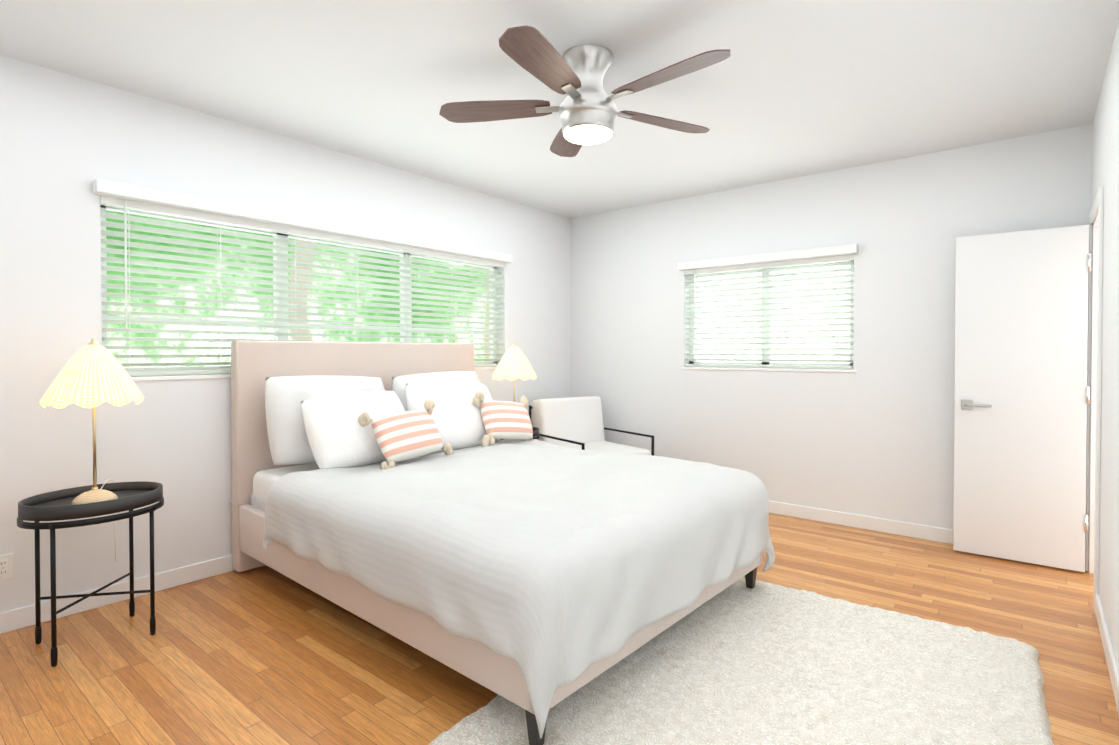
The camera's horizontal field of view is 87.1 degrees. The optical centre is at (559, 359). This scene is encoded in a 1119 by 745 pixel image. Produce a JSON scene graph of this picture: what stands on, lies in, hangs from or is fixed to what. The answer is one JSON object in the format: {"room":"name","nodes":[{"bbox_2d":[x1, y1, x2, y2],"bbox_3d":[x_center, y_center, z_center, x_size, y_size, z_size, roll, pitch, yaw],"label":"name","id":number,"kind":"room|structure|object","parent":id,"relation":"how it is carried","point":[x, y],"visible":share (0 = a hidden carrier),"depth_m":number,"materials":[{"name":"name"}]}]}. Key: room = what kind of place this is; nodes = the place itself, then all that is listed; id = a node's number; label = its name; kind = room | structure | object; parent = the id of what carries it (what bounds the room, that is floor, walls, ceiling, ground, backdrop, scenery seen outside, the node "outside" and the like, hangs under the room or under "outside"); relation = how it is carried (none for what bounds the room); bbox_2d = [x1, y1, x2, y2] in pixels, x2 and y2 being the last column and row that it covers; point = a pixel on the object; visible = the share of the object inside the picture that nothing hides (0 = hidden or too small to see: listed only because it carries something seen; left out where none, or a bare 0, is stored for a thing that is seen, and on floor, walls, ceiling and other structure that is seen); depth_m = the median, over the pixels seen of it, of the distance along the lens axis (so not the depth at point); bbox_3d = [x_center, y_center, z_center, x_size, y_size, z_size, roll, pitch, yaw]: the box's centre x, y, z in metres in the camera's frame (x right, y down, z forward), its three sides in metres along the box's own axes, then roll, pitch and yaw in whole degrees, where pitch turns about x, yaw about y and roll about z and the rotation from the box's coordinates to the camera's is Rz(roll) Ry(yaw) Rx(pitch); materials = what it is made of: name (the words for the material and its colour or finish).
{"room":"bedroom","nodes":[
{"label":"bedroom","id":0,"kind":"room"},
{"bbox_2d":[0,55,570,612],"bbox_3d":[-1.523,-0.083,3.990,0.160,2.600,5.320,1,1,39],"label":"wall","id":1,"kind":"structure","parent":0,"point":[66,141],"depth_m":3.06,"materials":[{"name":"white paint"}]},
{"bbox_2d":[0,553,13,580],"bbox_3d":[-2.508,0.939,2.651,0.010,0.116,0.072,1,1,39],"label":"outlet","id":2,"kind":"object","parent":1,"relation":"attached to","point":[6,566],"visible":1,"depth_m":2.66,"materials":[{"name":"white plastic"}]},
{"bbox_2d":[0,554,233,633],"bbox_3d":[-1.455,1.170,3.950,0.017,0.095,5.000,1,1,39],"label":"baseboard","id":3,"kind":"structure","parent":1,"relation":"attached to","point":[17,619],"depth_m":2.97,"materials":[{"name":"white"}]},
{"bbox_2d":[100,205,496,375],"bbox_3d":[-1.473,-0.380,4.112,0.050,0.910,2.860,1,1,39],"label":"window","id":4,"kind":"structure","parent":1,"relation":"in","point":[103,208],"depth_m":3.72,"materials":[{"name":"white"}]},
{"bbox_2d":[93,178,512,376],"bbox_3d":[-1.375,-0.410,4.033,0.130,0.972,2.920,1,1,39],"label":"window blind","id":5,"kind":"object","parent":4,"relation":"attached to","point":[125,196],"visible":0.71,"depth_m":3.55,"materials":[{"name":"white plastic"}]},
{"bbox_2d":[130,367,496,380],"bbox_3d":[-1.411,0.089,4.069,0.098,0.021,2.900,1,1,39],"label":"sill","id":6,"kind":"structure","parent":1,"relation":"attached to","point":[197,377],"depth_m":3.22,"materials":[{"name":"white paint"}]},
{"bbox_2d":[0,513,1118,744],"bbox_3d":[0.040,1.283,2.741,4.183,0.100,5.320,1,1,39],"label":"floor","id":7,"kind":"structure","parent":0,"point":[264,655],"depth_m":2.46,"materials":[{"name":"brown wood"}]},
{"bbox_2d":[17,481,163,666],"bbox_3d":[-2.039,0.909,2.587,0.428,0.645,0.508,1,1,39],"label":"nightstand","id":8,"kind":"object","parent":7,"relation":"on","point":[57,505],"visible":0.96,"depth_m":2.54,"materials":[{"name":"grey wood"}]},
{"bbox_2d":[40,338,143,561],"bbox_3d":[-2.069,0.444,2.604,0.433,1.078,0.348,1,1,39],"label":"lamp","id":9,"kind":"object","parent":8,"relation":"on","point":[93,374],"visible":1,"depth_m":2.51,"materials":[{"name":"fabric"}]},
{"bbox_2d":[230,340,774,744],"bbox_3d":[-0.382,0.558,3.225,2.556,1.332,1.957,1,1,39],"label":"bed","id":10,"kind":"object","parent":7,"relation":"on","point":[402,491],"visible":1,"depth_m":2.60,"materials":[{"name":"beige fabric"}]},
{"bbox_2d":[500,427,539,439],"bbox_3d":[-0.363,0.880,4.736,0.406,0.646,0.406,1,1,39],"label":"nightstand","id":11,"kind":"object","parent":7,"relation":"on","point":[535,431],"visible":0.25,"depth_m":4.65,"materials":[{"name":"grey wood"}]},
{"bbox_2d":[492,343,536,401],"bbox_3d":[-0.363,0.227,4.727,0.358,0.718,0.348,1,1,39],"label":"lamp","id":12,"kind":"object","parent":11,"relation":"on","point":[514,363],"visible":0.94,"depth_m":4.62,"materials":[{"name":"fabric"}]},
{"bbox_2d":[529,396,653,455],"bbox_3d":[0.257,0.772,5.031,0.736,0.859,0.850,0,1,-34],"label":"armchair","id":13,"kind":"object","parent":7,"relation":"on","point":[573,422],"visible":0.38,"depth_m":5.14,"materials":[{"name":"white fabric"}]},
{"bbox_2d":[429,577,1053,744],"bbox_3d":[0.616,1.227,1.938,1.649,0.031,2.661,1,1,36],"label":"rug","id":14,"kind":"object","parent":7,"relation":"on","point":[738,662],"visible":0.81,"depth_m":2.18,"materials":[{"name":"white carpet"}]},
{"bbox_2d":[0,0,1118,217],"bbox_3d":[0.040,-1.417,2.707,4.183,0.100,5.320,1,1,39],"label":"ceiling","id":15,"kind":"structure","parent":0,"point":[788,89],"depth_m":2.83,"materials":[{"name":"white paint"}]},
{"bbox_2d":[439,25,729,156],"bbox_3d":[0.153,-1.179,2.619,1.301,0.371,1.327,1,1,39],"label":"ceiling fan","id":16,"kind":"object","parent":15,"relation":"hanging from","point":[588,113],"visible":1,"depth_m":2.57,"materials":[{"name":"brown wood"}]},
{"bbox_2d":[571,124,1092,529],"bbox_3d":[1.664,-0.093,4.728,3.863,2.600,0.160,1,1,39],"label":"wall","id":17,"kind":"structure","parent":0,"point":[873,436],"depth_m":4.33,"materials":[{"name":"white paint"}]},
{"bbox_2d":[682,367,855,372],"bbox_3d":[1.628,0.081,4.709,1.385,0.021,0.098,1,1,39],"label":"sill","id":18,"kind":"structure","parent":17,"relation":"attached to","point":[780,370],"depth_m":4.62,"materials":[{"name":"white paint"}]},
{"bbox_2d":[689,261,853,368],"bbox_3d":[1.678,-0.351,4.765,1.345,0.835,0.050,1,1,39],"label":"window","id":19,"kind":"structure","parent":17,"relation":"in","point":[770,335],"depth_m":4.75,"materials":[{"name":"white"}]},
{"bbox_2d":[678,244,857,368],"bbox_3d":[1.599,-0.381,4.668,1.405,0.897,0.130,1,1,39],"label":"window blind","id":20,"kind":"object","parent":19,"relation":"attached to","point":[820,256],"visible":0.9,"depth_m":4.63,"materials":[{"name":"white plastic"}]},
{"bbox_2d":[768,500,952,543],"bbox_3d":[1.621,1.161,4.668,3.833,0.095,0.014,1,1,39],"label":"baseboard","id":21,"kind":"structure","parent":17,"relation":"attached to","point":[931,533],"depth_m":4.20,"materials":[{"name":"white"}]},
{"bbox_2d":[1089,21,1118,668],"bbox_3d":[1.603,-0.051,1.458,0.160,2.600,5.320,1,1,39],"label":"wall","id":22,"kind":"structure","parent":0,"point":[1105,166],"depth_m":2.53,"materials":[{"name":"white paint"}]},
{"bbox_2d":[953,225,1090,571],"bbox_3d":[2.756,0.223,3.533,0.638,1.976,0.130,1,1,39],"label":"door","id":23,"kind":"structure","parent":22,"relation":"in","point":[1022,396],"depth_m":3.51,"materials":[{"name":"white"}]},
{"bbox_2d":[1085,186,1103,611],"bbox_3d":[2.909,0.196,3.086,0.176,2.065,0.760,1,1,39],"label":"door frame","id":24,"kind":"structure","parent":22,"relation":"attached to","point":[1093,430],"depth_m":3.35,"materials":[{"name":"white"}]},
{"bbox_2d":[1095,594,1118,714],"bbox_3d":[1.282,1.205,1.219,0.017,0.095,4.200,1,1,39],"label":"baseboard","id":25,"kind":"structure","parent":22,"relation":"attached to","point":[1109,653],"depth_m":2.37,"materials":[{"name":"white"}]},
{"label":"outside","id":26,"kind":"structure","parent":0,"visible":0},
{"bbox_2d":[106,210,488,367],"bbox_3d":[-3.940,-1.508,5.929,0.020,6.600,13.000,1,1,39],"label":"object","id":27,"kind":"structure","parent":26,"point":[144,343],"depth_m":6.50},
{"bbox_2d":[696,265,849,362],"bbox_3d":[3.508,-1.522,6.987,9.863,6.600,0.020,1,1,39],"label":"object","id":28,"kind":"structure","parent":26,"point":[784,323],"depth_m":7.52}
]}

